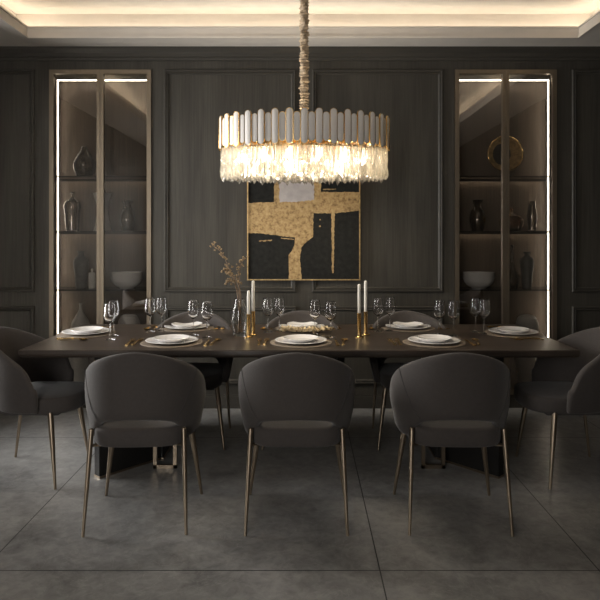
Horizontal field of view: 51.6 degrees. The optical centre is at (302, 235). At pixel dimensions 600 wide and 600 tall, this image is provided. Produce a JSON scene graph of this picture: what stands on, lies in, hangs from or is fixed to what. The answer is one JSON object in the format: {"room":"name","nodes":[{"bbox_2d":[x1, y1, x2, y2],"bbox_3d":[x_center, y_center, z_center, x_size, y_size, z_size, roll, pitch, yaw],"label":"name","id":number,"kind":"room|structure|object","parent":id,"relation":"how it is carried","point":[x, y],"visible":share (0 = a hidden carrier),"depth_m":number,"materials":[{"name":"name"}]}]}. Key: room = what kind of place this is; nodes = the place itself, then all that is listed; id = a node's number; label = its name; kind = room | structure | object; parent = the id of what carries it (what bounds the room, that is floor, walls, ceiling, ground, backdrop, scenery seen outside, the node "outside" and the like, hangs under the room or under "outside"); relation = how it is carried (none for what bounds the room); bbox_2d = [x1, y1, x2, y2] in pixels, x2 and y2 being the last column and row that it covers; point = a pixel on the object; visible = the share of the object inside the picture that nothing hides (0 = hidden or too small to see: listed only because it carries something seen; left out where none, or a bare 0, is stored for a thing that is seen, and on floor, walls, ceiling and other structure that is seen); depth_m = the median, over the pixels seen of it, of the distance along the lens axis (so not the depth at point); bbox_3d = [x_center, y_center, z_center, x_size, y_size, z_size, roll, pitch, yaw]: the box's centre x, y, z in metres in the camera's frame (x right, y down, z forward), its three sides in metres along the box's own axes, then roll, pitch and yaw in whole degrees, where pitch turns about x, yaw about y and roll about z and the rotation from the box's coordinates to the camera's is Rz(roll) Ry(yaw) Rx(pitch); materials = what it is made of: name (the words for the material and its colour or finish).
{"room":"dining room","nodes":[
{"label":"dining room","id":0,"kind":"room"},
{"bbox_2d":[0,408,599,599],"bbox_3d":[0.000,1.484,2.045,5.900,0.100,7.150,0,0,0],"label":"floor","id":1,"kind":"structure","parent":0,"point":[134,545],"depth_m":3.09,"materials":[{"name":"tile"}]},
{"bbox_2d":[0,327,87,489],"bbox_3d":[-1.608,0.996,3.775,0.582,0.879,0.611,0,0,1],"label":"dining chair","id":2,"kind":"object","parent":1,"relation":"on","point":[28,386],"visible":0.9,"depth_m":3.67,"materials":[{"name":"grey fabric"}]},
{"bbox_2d":[81,352,205,536],"bbox_3d":[-0.817,0.996,3.227,0.611,0.879,0.582,0,0,-2],"label":"dining chair","id":3,"kind":"object","parent":1,"relation":"on","point":[134,399],"visible":1,"depth_m":2.99,"materials":[{"name":"grey fabric"}]},
{"bbox_2d":[156,311,232,449],"bbox_3d":[-0.790,0.996,4.363,0.611,0.879,0.582,0,0,0],"label":"dining chair","id":4,"kind":"object","parent":1,"relation":"on","point":[214,374],"visible":0.27,"depth_m":4.38,"materials":[{"name":"grey fabric"}]},
{"bbox_2d":[238,352,354,535],"bbox_3d":[-0.032,0.996,3.227,0.611,0.879,0.582,0,0,0],"label":"dining chair","id":5,"kind":"object","parent":1,"relation":"on","point":[295,399],"visible":1,"depth_m":2.99,"materials":[{"name":"grey fabric"}]},
{"bbox_2d":[18,324,579,478],"bbox_3d":[-0.024,1.052,4.165,3.291,0.765,1.070,0,0,0],"label":"dining table","id":6,"kind":"object","parent":1,"relation":"on","point":[376,344],"visible":0.44,"depth_m":3.77,"materials":[{"name":"brown wood"}]},
{"bbox_2d":[57,330,115,337],"bbox_3d":[-1.482,0.667,4.254,0.390,0.004,0.390,0,0,0],"label":"placemat","id":7,"kind":"object","parent":6,"relation":"on","point":[60,334],"visible":0.42,"depth_m":4.14,"materials":[{"name":"gold metal"}]},
{"bbox_2d":[62,327,111,334],"bbox_3d":[-1.482,0.656,4.254,0.326,0.017,0.326,0,0,0],"label":"dinner plate","id":8,"kind":"object","parent":7,"relation":"on","point":[68,331],"visible":0.57,"depth_m":4.23,"materials":[{"name":"white ceramic"}]},
{"bbox_2d":[70,326,103,333],"bbox_3d":[-1.482,0.647,4.254,0.224,0.025,0.224,0,0,0],"label":"salad plate","id":9,"kind":"object","parent":8,"relation":"on","point":[85,329],"visible":1,"depth_m":4.29,"materials":[{"name":"white ceramic"}]},
{"bbox_2d":[104,303,115,339],"bbox_3d":[-1.248,0.551,4.008,0.079,0.234,0.079,0,0,-21],"label":"wine glass","id":10,"kind":"object","parent":6,"relation":"on","point":[109,308],"visible":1,"depth_m":3.98,"materials":[{"name":"clear glass"}]},
{"bbox_2d":[108,300,119,335],"bbox_3d":[-1.274,0.551,4.169,0.079,0.234,0.079,0,0,38],"label":"wine glass","id":11,"kind":"object","parent":6,"relation":"on","point":[116,302],"visible":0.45,"depth_m":4.16,"materials":[{"name":"clear glass"}]},
{"bbox_2d":[144,298,155,331],"bbox_3d":[-1.072,0.551,4.343,0.079,0.234,0.079,0,0,-44],"label":"wine glass","id":12,"kind":"object","parent":6,"relation":"on","point":[149,306],"visible":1,"depth_m":4.32,"materials":[{"name":"clear glass"}]},
{"bbox_2d":[156,297,166,330],"bbox_3d":[-1.002,0.551,4.389,0.079,0.234,0.079,0,0,-25],"label":"wine glass","id":13,"kind":"object","parent":6,"relation":"on","point":[161,302],"visible":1,"depth_m":4.36,"materials":[{"name":"clear glass"}]},
{"bbox_2d":[140,339,202,347],"bbox_3d":[-0.823,0.667,3.895,0.390,0.004,0.390,0,0,0],"label":"placemat","id":14,"kind":"object","parent":6,"relation":"on","point":[199,341],"visible":0.48,"depth_m":3.80,"materials":[{"name":"fabric"}]},
{"bbox_2d":[145,336,197,344],"bbox_3d":[-0.823,0.656,3.895,0.326,0.017,0.326,0,0,0],"label":"dinner plate","id":15,"kind":"object","parent":14,"relation":"on","point":[192,338],"visible":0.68,"depth_m":3.87,"materials":[{"name":"white ceramic"}]},
{"bbox_2d":[154,334,189,342],"bbox_3d":[-0.823,0.647,3.895,0.224,0.025,0.224,0,0,0],"label":"salad plate","id":16,"kind":"object","parent":15,"relation":"on","point":[170,338],"visible":1,"depth_m":3.94,"materials":[{"name":"white ceramic"}]},
{"bbox_2d":[160,326,213,331],"bbox_3d":[-0.844,0.667,4.508,0.390,0.004,0.390,0,0,0],"label":"placemat","id":17,"kind":"object","parent":6,"relation":"on","point":[209,327],"visible":0.49,"depth_m":4.41,"materials":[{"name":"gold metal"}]},
{"bbox_2d":[164,324,208,329],"bbox_3d":[-0.844,0.656,4.508,0.326,0.017,0.326,0,0,0],"label":"dinner plate","id":18,"kind":"object","parent":17,"relation":"on","point":[201,325],"visible":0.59,"depth_m":4.47,"materials":[{"name":"white ceramic"}]},
{"bbox_2d":[172,321,201,327],"bbox_3d":[-0.844,0.647,4.508,0.224,0.025,0.224,0,0,0],"label":"salad plate","id":19,"kind":"object","parent":18,"relation":"on","point":[179,325],"visible":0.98,"depth_m":4.51,"materials":[{"name":"white ceramic"}]},
{"bbox_2d":[188,300,198,335],"bbox_3d":[-0.740,0.551,4.190,0.079,0.234,0.079,0,0,18],"label":"wine glass","id":20,"kind":"object","parent":6,"relation":"on","point":[193,305],"visible":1,"depth_m":4.16,"materials":[{"name":"clear glass"}]},
{"bbox_2d":[201,301,212,337],"bbox_3d":[-0.633,0.551,4.087,0.079,0.234,0.079,0,0,-36],"label":"wine glass","id":21,"kind":"object","parent":6,"relation":"on","point":[206,308],"visible":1,"depth_m":4.06,"materials":[{"name":"clear glass"}]},
{"bbox_2d":[231,298,246,336],"bbox_3d":[-0.425,0.543,4.148,0.114,0.252,0.114,0,0,0],"label":"vase","id":22,"kind":"object","parent":6,"relation":"on","point":[239,310],"visible":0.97,"depth_m":4.11,"materials":[{"name":"clear glass"}]},
{"bbox_2d":[209,241,238,298],"bbox_3d":[-0.520,0.340,4.140,0.204,0.610,0.062,0,0,0],"label":"branch","id":23,"kind":"object","parent":22,"relation":"in","point":[219,247],"visible":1,"depth_m":4.14,"materials":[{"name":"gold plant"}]},
{"bbox_2d":[221,268,241,298],"bbox_3d":[-0.476,0.428,4.137,0.144,0.435,0.054,0,0,20],"label":"branch","id":24,"kind":"object","parent":22,"relation":"in","point":[227,269],"visible":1,"depth_m":4.13,"materials":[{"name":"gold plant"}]},
{"bbox_2d":[250,311,256,335],"bbox_3d":[-0.337,0.588,4.190,0.057,0.162,0.057,0,0,0],"label":"candle holder","id":25,"kind":"object","parent":6,"relation":"on","point":[253,333],"visible":0.92,"depth_m":4.18,"materials":[{"name":"gold metal"}]},
{"bbox_2d":[252,279,254,310],"bbox_3d":[-0.337,0.409,4.190,0.021,0.234,0.021,0,0,0],"label":"candle","id":26,"kind":"object","parent":25,"relation":"on","point":[253,282],"visible":1,"depth_m":4.18,"materials":[{"name":"beige wax"}]},
{"bbox_2d":[262,298,273,332],"bbox_3d":[-0.244,0.551,4.321,0.079,0.234,0.079,0,0,-20],"label":"wine glass","id":27,"kind":"object","parent":6,"relation":"on","point":[267,307],"visible":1,"depth_m":4.29,"materials":[{"name":"clear glass"}]},
{"bbox_2d":[274,297,284,331],"bbox_3d":[-0.166,0.551,4.366,0.079,0.234,0.079,0,0,6],"label":"wine glass","id":28,"kind":"object","parent":6,"relation":"on","point":[279,303],"visible":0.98,"depth_m":4.34,"materials":[{"name":"clear glass"}]},
{"bbox_2d":[270,340,331,347],"bbox_3d":[-0.013,0.667,3.895,0.390,0.004,0.390,0,0,0],"label":"placemat","id":29,"kind":"object","parent":6,"relation":"on","point":[273,342],"visible":0.55,"depth_m":3.80,"materials":[{"name":"fabric"}]},
{"bbox_2d":[275,336,326,344],"bbox_3d":[-0.013,0.656,3.895,0.326,0.017,0.326,0,0,0],"label":"dinner plate","id":30,"kind":"object","parent":29,"relation":"on","point":[279,339],"visible":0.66,"depth_m":3.87,"materials":[{"name":"white ceramic"}]},
{"bbox_2d":[283,334,318,342],"bbox_3d":[-0.013,0.647,3.895,0.224,0.025,0.224,0,0,0],"label":"salad plate","id":31,"kind":"object","parent":30,"relation":"on","point":[297,338],"visible":1,"depth_m":3.94,"materials":[{"name":"white ceramic"}]},
{"bbox_2d":[280,325,332,332],"bbox_3d":[0.021,0.641,4.296,0.383,0.047,0.151,0,0,0],"label":"leaf garland","id":32,"kind":"object","parent":6,"relation":"on","point":[283,328],"visible":0.94,"depth_m":4.29,"materials":[{"name":"plant"}]},
{"bbox_2d":[309,300,320,335],"bbox_3d":[0.081,0.551,4.190,0.079,0.234,0.079,0,0,-13],"label":"wine glass","id":33,"kind":"object","parent":6,"relation":"on","point":[314,308],"visible":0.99,"depth_m":4.16,"materials":[{"name":"clear glass"}]},
{"bbox_2d":[324,301,336,337],"bbox_3d":[0.181,0.551,4.087,0.079,0.234,0.079,0,0,31],"label":"wine glass","id":34,"kind":"object","parent":6,"relation":"on","point":[330,312],"visible":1,"depth_m":4.06,"materials":[{"name":"clear glass"}]},
{"bbox_2d":[355,313,363,337],"bbox_3d":[0.371,0.589,4.095,0.057,0.160,0.057,0,0,0],"label":"candle holder","id":35,"kind":"object","parent":6,"relation":"on","point":[358,314],"visible":1,"depth_m":4.08,"materials":[{"name":"gold metal"}]},
{"bbox_2d":[361,311,369,335],"bbox_3d":[0.423,0.589,4.190,0.057,0.159,0.057,0,0,0],"label":"candle holder","id":36,"kind":"object","parent":6,"relation":"on","point":[365,333],"visible":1,"depth_m":4.18,"materials":[{"name":"gold metal"}]},
{"bbox_2d":[364,280,366,311],"bbox_3d":[0.423,0.410,4.190,0.021,0.237,0.021,0,0,0],"label":"candle","id":37,"kind":"object","parent":36,"relation":"on","point":[365,281],"visible":1,"depth_m":4.18,"materials":[{"name":"beige wax"}]},
{"bbox_2d":[372,298,383,331],"bbox_3d":[0.525,0.551,4.343,0.079,0.234,0.079,0,0,-24],"label":"wine glass","id":38,"kind":"object","parent":6,"relation":"on","point":[377,307],"visible":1,"depth_m":4.32,"materials":[{"name":"clear glass"}]},
{"bbox_2d":[384,297,395,330],"bbox_3d":[0.616,0.551,4.389,0.079,0.234,0.079,0,0,-31],"label":"wine glass","id":39,"kind":"object","parent":6,"relation":"on","point":[389,306],"visible":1,"depth_m":4.36,"materials":[{"name":"clear glass"}]},
{"bbox_2d":[381,326,434,331],"bbox_3d":[0.763,0.667,4.508,0.390,0.004,0.390,0,0,0],"label":"placemat","id":40,"kind":"object","parent":6,"relation":"on","point":[386,327],"visible":0.36,"depth_m":4.41,"materials":[{"name":"gold metal"}]},
{"bbox_2d":[386,324,430,329],"bbox_3d":[0.763,0.656,4.508,0.326,0.017,0.326,0,0,0],"label":"dinner plate","id":41,"kind":"object","parent":40,"relation":"on","point":[423,325],"visible":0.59,"depth_m":4.47,"materials":[{"name":"white ceramic"}]},
{"bbox_2d":[393,322,422,327],"bbox_3d":[0.763,0.647,4.508,0.224,0.025,0.224,0,0,0],"label":"salad plate","id":42,"kind":"object","parent":41,"relation":"on","point":[399,324],"visible":0.98,"depth_m":4.54,"materials":[{"name":"white ceramic"}]},
{"bbox_2d":[403,339,465,347],"bbox_3d":[0.823,0.667,3.895,0.390,0.004,0.390,0,0,0],"label":"placemat","id":43,"kind":"object","parent":6,"relation":"on","point":[406,341],"visible":0.46,"depth_m":3.80,"materials":[{"name":"fabric"}]},
{"bbox_2d":[408,336,460,344],"bbox_3d":[0.823,0.656,3.895,0.326,0.017,0.326,0,0,0],"label":"dinner plate","id":44,"kind":"object","parent":43,"relation":"on","point":[412,338],"visible":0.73,"depth_m":3.87,"materials":[{"name":"white ceramic"}]},
{"bbox_2d":[416,334,451,342],"bbox_3d":[0.823,0.647,3.895,0.224,0.025,0.224,0,0,0],"label":"salad plate","id":45,"kind":"object","parent":44,"relation":"on","point":[432,338],"visible":1,"depth_m":3.94,"materials":[{"name":"white ceramic"}]},
{"bbox_2d":[434,300,445,334],"bbox_3d":[0.922,0.551,4.190,0.079,0.234,0.079,0,0,34],"label":"wine glass","id":46,"kind":"object","parent":6,"relation":"on","point":[439,305],"visible":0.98,"depth_m":4.16,"materials":[{"name":"clear glass"}]},
{"bbox_2d":[447,300,459,336],"bbox_3d":[1.007,0.551,4.148,0.079,0.234,0.079,0,0,-14],"label":"wine glass","id":47,"kind":"object","parent":6,"relation":"on","point":[453,310],"visible":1,"depth_m":4.12,"materials":[{"name":"clear glass"}]},
{"bbox_2d":[470,298,479,331],"bbox_3d":[1.205,0.551,4.330,0.079,0.234,0.079,0,0,-43],"label":"wine glass","id":48,"kind":"object","parent":6,"relation":"on","point":[474,302],"visible":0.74,"depth_m":4.30,"materials":[{"name":"clear glass"}]},
{"bbox_2d":[478,299,489,334],"bbox_3d":[1.238,0.551,4.241,0.079,0.234,0.079,0,0,13],"label":"wine glass","id":49,"kind":"object","parent":6,"relation":"on","point":[483,306],"visible":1,"depth_m":4.21,"materials":[{"name":"clear glass"}]},
{"bbox_2d":[485,330,542,337],"bbox_3d":[1.441,0.667,4.254,0.390,0.004,0.390,0,0,0],"label":"placemat","id":50,"kind":"object","parent":6,"relation":"on","point":[538,334],"visible":0.41,"depth_m":4.14,"materials":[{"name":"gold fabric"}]},
{"bbox_2d":[488,327,537,334],"bbox_3d":[1.441,0.656,4.254,0.326,0.017,0.326,0,0,0],"label":"dinner plate","id":51,"kind":"object","parent":50,"relation":"on","point":[531,331],"visible":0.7,"depth_m":4.23,"materials":[{"name":"white ceramic"}]},
{"bbox_2d":[496,326,529,333],"bbox_3d":[1.441,0.647,4.254,0.224,0.025,0.224,0,0,0],"label":"salad plate","id":52,"kind":"object","parent":51,"relation":"on","point":[506,329],"visible":1,"depth_m":4.29,"materials":[{"name":"white ceramic"}]},
{"bbox_3d":[-0.007,0.667,4.508,0.390,0.004,0.390,0,0,0],"label":"placemat","id":53,"kind":"object","parent":6,"relation":"on","visible":0},
{"bbox_2d":[280,324,323,328],"bbox_3d":[-0.007,0.656,4.508,0.326,0.017,0.326,0,0,0],"label":"dinner plate","id":54,"kind":"object","parent":53,"relation":"on","point":[317,325],"visible":0.23,"depth_m":4.54,"materials":[{"name":"white ceramic"}]},
{"bbox_2d":[287,322,316,327],"bbox_3d":[-0.007,0.647,4.508,0.224,0.025,0.224,0,0,0],"label":"salad plate","id":55,"kind":"object","parent":54,"relation":"on","point":[296,324],"visible":0.73,"depth_m":4.56,"materials":[{"name":"white ceramic"}]},
{"bbox_2d":[258,311,344,449],"bbox_3d":[-0.012,0.996,4.363,0.611,0.879,0.582,0,0,0],"label":"dining chair","id":56,"kind":"object","parent":1,"relation":"on","point":[294,316],"visible":0.14,"depth_m":4.58,"materials":[{"name":"grey fabric"}]},
{"bbox_2d":[369,311,445,449],"bbox_3d":[0.765,0.996,4.363,0.611,0.879,0.582,0,0,0],"label":"dining chair","id":57,"kind":"object","parent":1,"relation":"on","point":[382,372],"visible":0.33,"depth_m":4.49,"materials":[{"name":"grey fabric"}]},
{"bbox_2d":[390,352,513,536],"bbox_3d":[0.762,0.996,3.227,0.611,0.879,0.582,0,0,1],"label":"dining chair","id":58,"kind":"object","parent":1,"relation":"on","point":[460,399],"visible":1,"depth_m":2.99,"materials":[{"name":"grey fabric"}]},
{"bbox_2d":[514,327,599,489],"bbox_3d":[1.603,0.996,3.775,0.582,0.879,0.611,0,0,-1],"label":"dining chair","id":59,"kind":"object","parent":1,"relation":"on","point":[558,386],"visible":0.88,"depth_m":3.75,"materials":[{"name":"grey fabric"}]},
{"bbox_2d":[0,61,599,407],"bbox_3d":[0.000,-0.216,5.395,5.900,3.300,0.450,0,0,0],"label":"wall","id":60,"kind":"structure","parent":0,"point":[399,214],"depth_m":5.17,"materials":[{"name":"grey wood"}]},
{"bbox_2d":[0,69,34,291],"bbox_3d":[-2.478,-0.460,5.161,0.485,1.853,0.018,0,0,0],"label":"trim","id":61,"kind":"structure","parent":60,"relation":"attached to","point":[31,72],"depth_m":5.16,"materials":[{"name":"wood"}]},
{"bbox_2d":[0,306,34,333],"bbox_3d":[-2.478,0.909,5.161,0.485,0.650,0.018,0,0,0],"label":"trim","id":62,"kind":"structure","parent":60,"relation":"attached to","point":[31,309],"depth_m":5.16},
{"bbox_2d":[49,70,151,365],"bbox_3d":[-1.695,-0.037,5.337,1.014,2.762,0.357,0,0,0],"label":"display cabinet","id":63,"kind":"object","parent":60,"relation":"attached to","point":[108,113],"visible":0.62,"depth_m":5.50,"materials":[{"name":"brown wood"}]},
{"bbox_2d":[64,192,80,230],"bbox_3d":[-1.991,-0.209,5.355,0.144,0.335,0.144,0,0,0],"label":"glass bottle","id":64,"kind":"object","parent":63,"relation":"on","point":[72,206],"visible":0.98,"depth_m":5.30,"materials":[{"name":"glass"}]},
{"bbox_2d":[69,358,88,381],"bbox_3d":[-1.943,1.151,5.355,0.172,0.347,0.172,0,0,0],"label":"ceramic urn","id":65,"kind":"object","parent":63,"relation":"on","point":[79,365],"visible":0.31,"depth_m":5.29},
{"bbox_2d":[70,303,89,328],"bbox_3d":[-1.922,0.756,5.355,0.169,0.347,0.169,0,0,0],"label":"vase","id":66,"kind":"object","parent":63,"relation":"on","point":[80,318],"visible":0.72,"depth_m":5.32,"materials":[{"name":"white ceramic"}]},
{"bbox_2d":[73,251,88,287],"bbox_3d":[-1.917,0.289,5.355,0.128,0.320,0.128,0,0,-35],"label":"ceramic vase","id":67,"kind":"object","parent":63,"relation":"on","point":[80,263],"visible":1,"depth_m":5.31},
{"bbox_2d":[73,146,95,175],"bbox_3d":[-1.887,-0.638,5.355,0.191,0.264,0.191,0,0,0],"label":"glass vase","id":68,"kind":"object","parent":63,"relation":"on","point":[84,164],"visible":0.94,"depth_m":5.29,"materials":[{"name":"glass"}]},
{"bbox_2d":[88,269,94,287],"bbox_3d":[-1.822,0.366,5.355,0.057,0.170,0.057,0,0,24],"label":"bottle","id":69,"kind":"object","parent":63,"relation":"on","point":[91,278],"visible":1,"depth_m":5.33,"materials":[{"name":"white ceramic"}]},
{"bbox_2d":[55,287,146,290],"bbox_3d":[-1.695,0.456,5.356,0.986,0.014,0.283,0,0,0],"label":"shelf","id":70,"kind":"object","parent":63,"relation":"attached to","point":[56,288],"depth_m":5.22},
{"bbox_2d":[55,231,146,233],"bbox_3d":[-1.695,-0.029,5.356,0.986,0.026,0.283,0,0,0],"label":"shelf","id":71,"kind":"object","parent":63,"relation":"attached to","point":[56,232],"depth_m":5.22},
{"bbox_2d":[55,176,146,180],"bbox_3d":[-1.695,-0.493,5.356,0.986,0.026,0.283,0,0,0],"label":"shelf","id":72,"kind":"object","parent":63,"relation":"attached to","point":[57,178],"depth_m":5.31,"materials":[{"name":"wood"}]},
{"bbox_2d":[93,192,111,230],"bbox_3d":[-1.732,-0.207,5.355,0.163,0.330,0.163,0,0,-5],"label":"vase","id":73,"kind":"object","parent":63,"relation":"on","point":[107,195],"visible":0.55,"depth_m":5.32,"materials":[{"name":"glass"}]},
{"bbox_2d":[111,278,142,288],"bbox_3d":[-1.520,0.406,5.350,0.266,0.086,0.266,0,0,0],"label":"bowl","id":74,"kind":"object","parent":63,"relation":"on","point":[121,283],"visible":0.78,"depth_m":5.26,"materials":[{"name":"white ceramic"}]},
{"bbox_2d":[111,276,142,278],"bbox_3d":[-1.520,0.393,5.350,0.266,0.086,0.266,0,0,0],"label":"bowl","id":75,"kind":"object","parent":74,"relation":"on","point":[142,276],"visible":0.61,"depth_m":5.25,"materials":[{"name":"white ceramic"}]},
{"bbox_2d":[111,275,142,277],"bbox_3d":[-1.520,0.381,5.350,0.266,0.086,0.266,0,0,0],"label":"bowl","id":76,"kind":"object","parent":75,"relation":"on","point":[111,275],"visible":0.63,"depth_m":5.23,"materials":[{"name":"white ceramic"}]},
{"bbox_2d":[111,273,142,275],"bbox_3d":[-1.520,0.368,5.350,0.266,0.086,0.266,0,0,0],"label":"bowl","id":77,"kind":"object","parent":76,"relation":"on","point":[142,273],"visible":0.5,"depth_m":5.25,"materials":[{"name":"white ceramic"}]},
{"bbox_2d":[111,271,142,274],"bbox_3d":[-1.520,0.356,5.350,0.266,0.086,0.266,0,0,0],"label":"bowl","id":78,"kind":"object","parent":77,"relation":"on","point":[122,272],"visible":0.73,"depth_m":5.34,"materials":[{"name":"white ceramic"}]},
{"bbox_2d":[119,200,135,230],"bbox_3d":[-1.516,-0.174,5.355,0.140,0.264,0.140,0,0,0],"label":"vase","id":79,"kind":"object","parent":63,"relation":"on","point":[127,219],"visible":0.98,"depth_m":5.31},
{"bbox_2d":[118,314,139,323],"bbox_3d":[-1.503,0.807,5.355,0.196,0.245,0.187,0,0,0],"label":"ceramic jar","id":80,"kind":"object","parent":63,"relation":"on","point":[130,318],"visible":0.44,"depth_m":5.29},
{"bbox_2d":[164,69,295,291],"bbox_3d":[-0.608,-0.460,5.161,1.100,1.853,0.018,0,0,0],"label":"trim","id":81,"kind":"structure","parent":60,"relation":"attached to","point":[167,72],"depth_m":5.16,"materials":[{"name":"wood"}]},
{"bbox_2d":[164,306,295,383],"bbox_3d":[-0.608,0.909,5.161,1.100,0.650,0.018,0,0,0],"label":"trim","id":82,"kind":"structure","parent":60,"relation":"attached to","point":[169,308],"depth_m":5.16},
{"bbox_2d":[203,394,391,408],"bbox_3d":[0.000,1.377,5.162,5.500,0.115,0.016,0,0,0],"label":"baseboard","id":83,"kind":"structure","parent":60,"relation":"attached to","point":[362,401],"depth_m":5.15,"materials":[{"name":"wood"}]},
{"bbox_2d":[0,46,599,60],"bbox_3d":[0.000,-1.514,5.145,5.500,0.105,0.050,0,0,0],"label":"trim","id":84,"kind":"structure","parent":60,"relation":"attached to","point":[7,53],"depth_m":5.14,"materials":[{"name":"wood"}]},
{"bbox_2d":[247,180,359,279],"bbox_3d":[0.006,-0.132,5.148,0.937,0.996,0.040,0,0,0],"label":"painting","id":85,"kind":"object","parent":60,"relation":"attached to","point":[297,231],"visible":0.7,"depth_m":5.14,"materials":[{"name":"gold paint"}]},
{"bbox_2d":[312,69,442,291],"bbox_3d":[0.621,-0.460,5.161,1.092,1.853,0.018,0,0,0],"label":"trim","id":86,"kind":"structure","parent":60,"relation":"attached to","point":[315,72],"depth_m":5.16,"materials":[{"name":"wood"}]},
{"bbox_2d":[321,306,442,383],"bbox_3d":[0.621,0.909,5.161,1.092,0.650,0.018,0,0,0],"label":"trim","id":87,"kind":"structure","parent":60,"relation":"attached to","point":[338,308],"depth_m":5.16,"materials":[{"name":"wood"}]},
{"bbox_2d":[454,70,556,394],"bbox_3d":[1.695,-0.037,5.337,1.014,2.762,0.357,0,0,0],"label":"display cabinet","id":88,"kind":"object","parent":60,"relation":"attached to","point":[489,105],"visible":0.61,"depth_m":5.50,"materials":[{"name":"brown wood"}]},
{"bbox_2d":[469,200,485,230],"bbox_3d":[1.507,-0.177,5.355,0.140,0.270,0.140,0,0,0],"label":"glass vase","id":89,"kind":"object","parent":88,"relation":"on","point":[477,218],"visible":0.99,"depth_m":5.31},
{"bbox_2d":[463,278,494,288],"bbox_3d":[1.516,0.406,5.350,0.266,0.086,0.266,0,0,0],"label":"bowl","id":90,"kind":"object","parent":88,"relation":"on","point":[473,283],"visible":0.77,"depth_m":5.26,"materials":[{"name":"white ceramic"}]},
{"bbox_2d":[463,276,494,278],"bbox_3d":[1.516,0.393,5.350,0.266,0.086,0.266,0,0,0],"label":"bowl","id":91,"kind":"object","parent":90,"relation":"on","point":[463,276],"visible":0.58,"depth_m":5.25,"materials":[{"name":"white ceramic"}]},
{"bbox_2d":[463,275,494,277],"bbox_3d":[1.516,0.381,5.350,0.266,0.086,0.266,0,0,0],"label":"bowl","id":92,"kind":"object","parent":91,"relation":"on","point":[463,275],"visible":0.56,"depth_m":5.23,"materials":[{"name":"white ceramic"}]},
{"bbox_2d":[463,273,494,275],"bbox_3d":[1.516,0.368,5.350,0.266,0.086,0.266,0,0,0],"label":"bowl","id":93,"kind":"object","parent":92,"relation":"on","point":[463,273],"visible":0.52,"depth_m":5.25,"materials":[{"name":"white ceramic"}]},
{"bbox_2d":[463,271,494,274],"bbox_3d":[1.516,0.356,5.350,0.266,0.086,0.266,0,0,0],"label":"bowl","id":94,"kind":"object","parent":93,"relation":"on","point":[467,272],"visible":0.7,"depth_m":5.34,"materials":[{"name":"white ceramic"}]},
{"bbox_2d":[487,136,522,175],"bbox_3d":[1.749,-0.686,5.370,0.311,0.361,0.080,0,0,0],"label":"disc","id":95,"kind":"object","parent":88,"relation":"on","point":[515,148],"visible":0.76,"depth_m":5.36,"materials":[{"name":"metal"}]},
{"bbox_2d":[459,287,550,290],"bbox_3d":[1.695,0.456,5.356,0.986,0.014,0.283,0,0,0],"label":"shelf","id":96,"kind":"object","parent":88,"relation":"attached to","point":[460,288],"depth_m":5.22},
{"bbox_2d":[459,231,550,233],"bbox_3d":[1.695,-0.029,5.356,0.986,0.026,0.283,0,0,0],"label":"shelf","id":97,"kind":"object","parent":88,"relation":"attached to","point":[460,232],"depth_m":5.22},
{"bbox_2d":[459,176,550,180],"bbox_3d":[1.695,-0.493,5.356,0.986,0.026,0.283,0,0,0],"label":"shelf","id":98,"kind":"object","parent":88,"relation":"attached to","point":[461,178],"depth_m":5.31,"materials":[{"name":"wood"}]},
{"bbox_2d":[499,207,523,230],"bbox_3d":[1.801,-0.146,5.355,0.199,0.209,0.199,0,0,0],"label":"bottle","id":99,"kind":"object","parent":88,"relation":"on","point":[516,222],"visible":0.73,"depth_m":5.28,"materials":[{"name":"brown glass"}]},
{"bbox_2d":[509,245,518,287],"bbox_3d":[1.805,0.263,5.355,0.113,0.372,0.113,0,0,0],"label":"bottle","id":100,"kind":"object","parent":88,"relation":"on","point":[513,276],"visible":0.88,"depth_m":5.32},
{"bbox_2d":[515,358,536,382],"bbox_3d":[1.926,1.141,5.355,0.184,0.367,0.184,0,0,0],"label":"ceramic urn","id":101,"kind":"object","parent":88,"relation":"on","point":[524,366],"visible":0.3,"depth_m":5.29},
{"bbox_2d":[520,252,533,287],"bbox_3d":[1.935,0.292,5.355,0.116,0.314,0.116,0,0,15],"label":"ceramic vase","id":102,"kind":"object","parent":88,"relation":"on","point":[526,262],"visible":1,"depth_m":5.32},
{"bbox_2d":[515,314,538,331],"bbox_3d":[1.935,0.802,5.355,0.192,0.254,0.192,0,0,0],"label":"ceramic vase","id":103,"kind":"object","parent":88,"relation":"on","point":[529,321],"visible":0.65,"depth_m":5.29,"materials":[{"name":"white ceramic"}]},
{"bbox_2d":[527,201,536,230],"bbox_3d":[1.978,-0.170,5.355,0.084,0.257,0.084,0,0,20],"label":"vase","id":104,"kind":"object","parent":88,"relation":"on","point":[531,213],"visible":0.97,"depth_m":5.33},
{"bbox_2d":[572,69,599,291],"bbox_3d":[2.480,-0.460,5.161,0.480,1.853,0.018,0,0,0],"label":"trim","id":105,"kind":"structure","parent":60,"relation":"attached to","point":[575,72],"depth_m":5.16,"materials":[{"name":"wood"}]},
{"bbox_2d":[572,306,599,333],"bbox_3d":[2.480,0.909,5.161,0.480,0.650,0.018,0,0,0],"label":"trim","id":106,"kind":"structure","parent":60,"relation":"attached to","point":[575,309],"depth_m":5.16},
{"bbox_2d":[0,0,599,45],"bbox_3d":[0.000,-1.718,2.045,5.900,0.305,7.150,0,0,0],"label":"ceiling","id":107,"kind":"structure","parent":0,"point":[30,12],"depth_m":5.02,"materials":[{"name":"white paint"}]},
{"bbox_2d":[0,5,599,37],"bbox_3d":[0.000,-1.609,1.985,4.404,0.094,5.874,0,0,0],"label":"trim","id":108,"kind":"structure","parent":107,"relation":"attached to","point":[6,16],"depth_m":4.90,"materials":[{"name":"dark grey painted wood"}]},
{"bbox_2d":[219,0,389,185],"bbox_3d":[0.008,-1.087,4.170,1.144,1.446,0.720,0,0,0],"label":"chandelier","id":109,"kind":"object","parent":107,"relation":"hanging from","point":[304,146],"visible":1,"depth_m":3.90,"materials":[{"name":"glass"}]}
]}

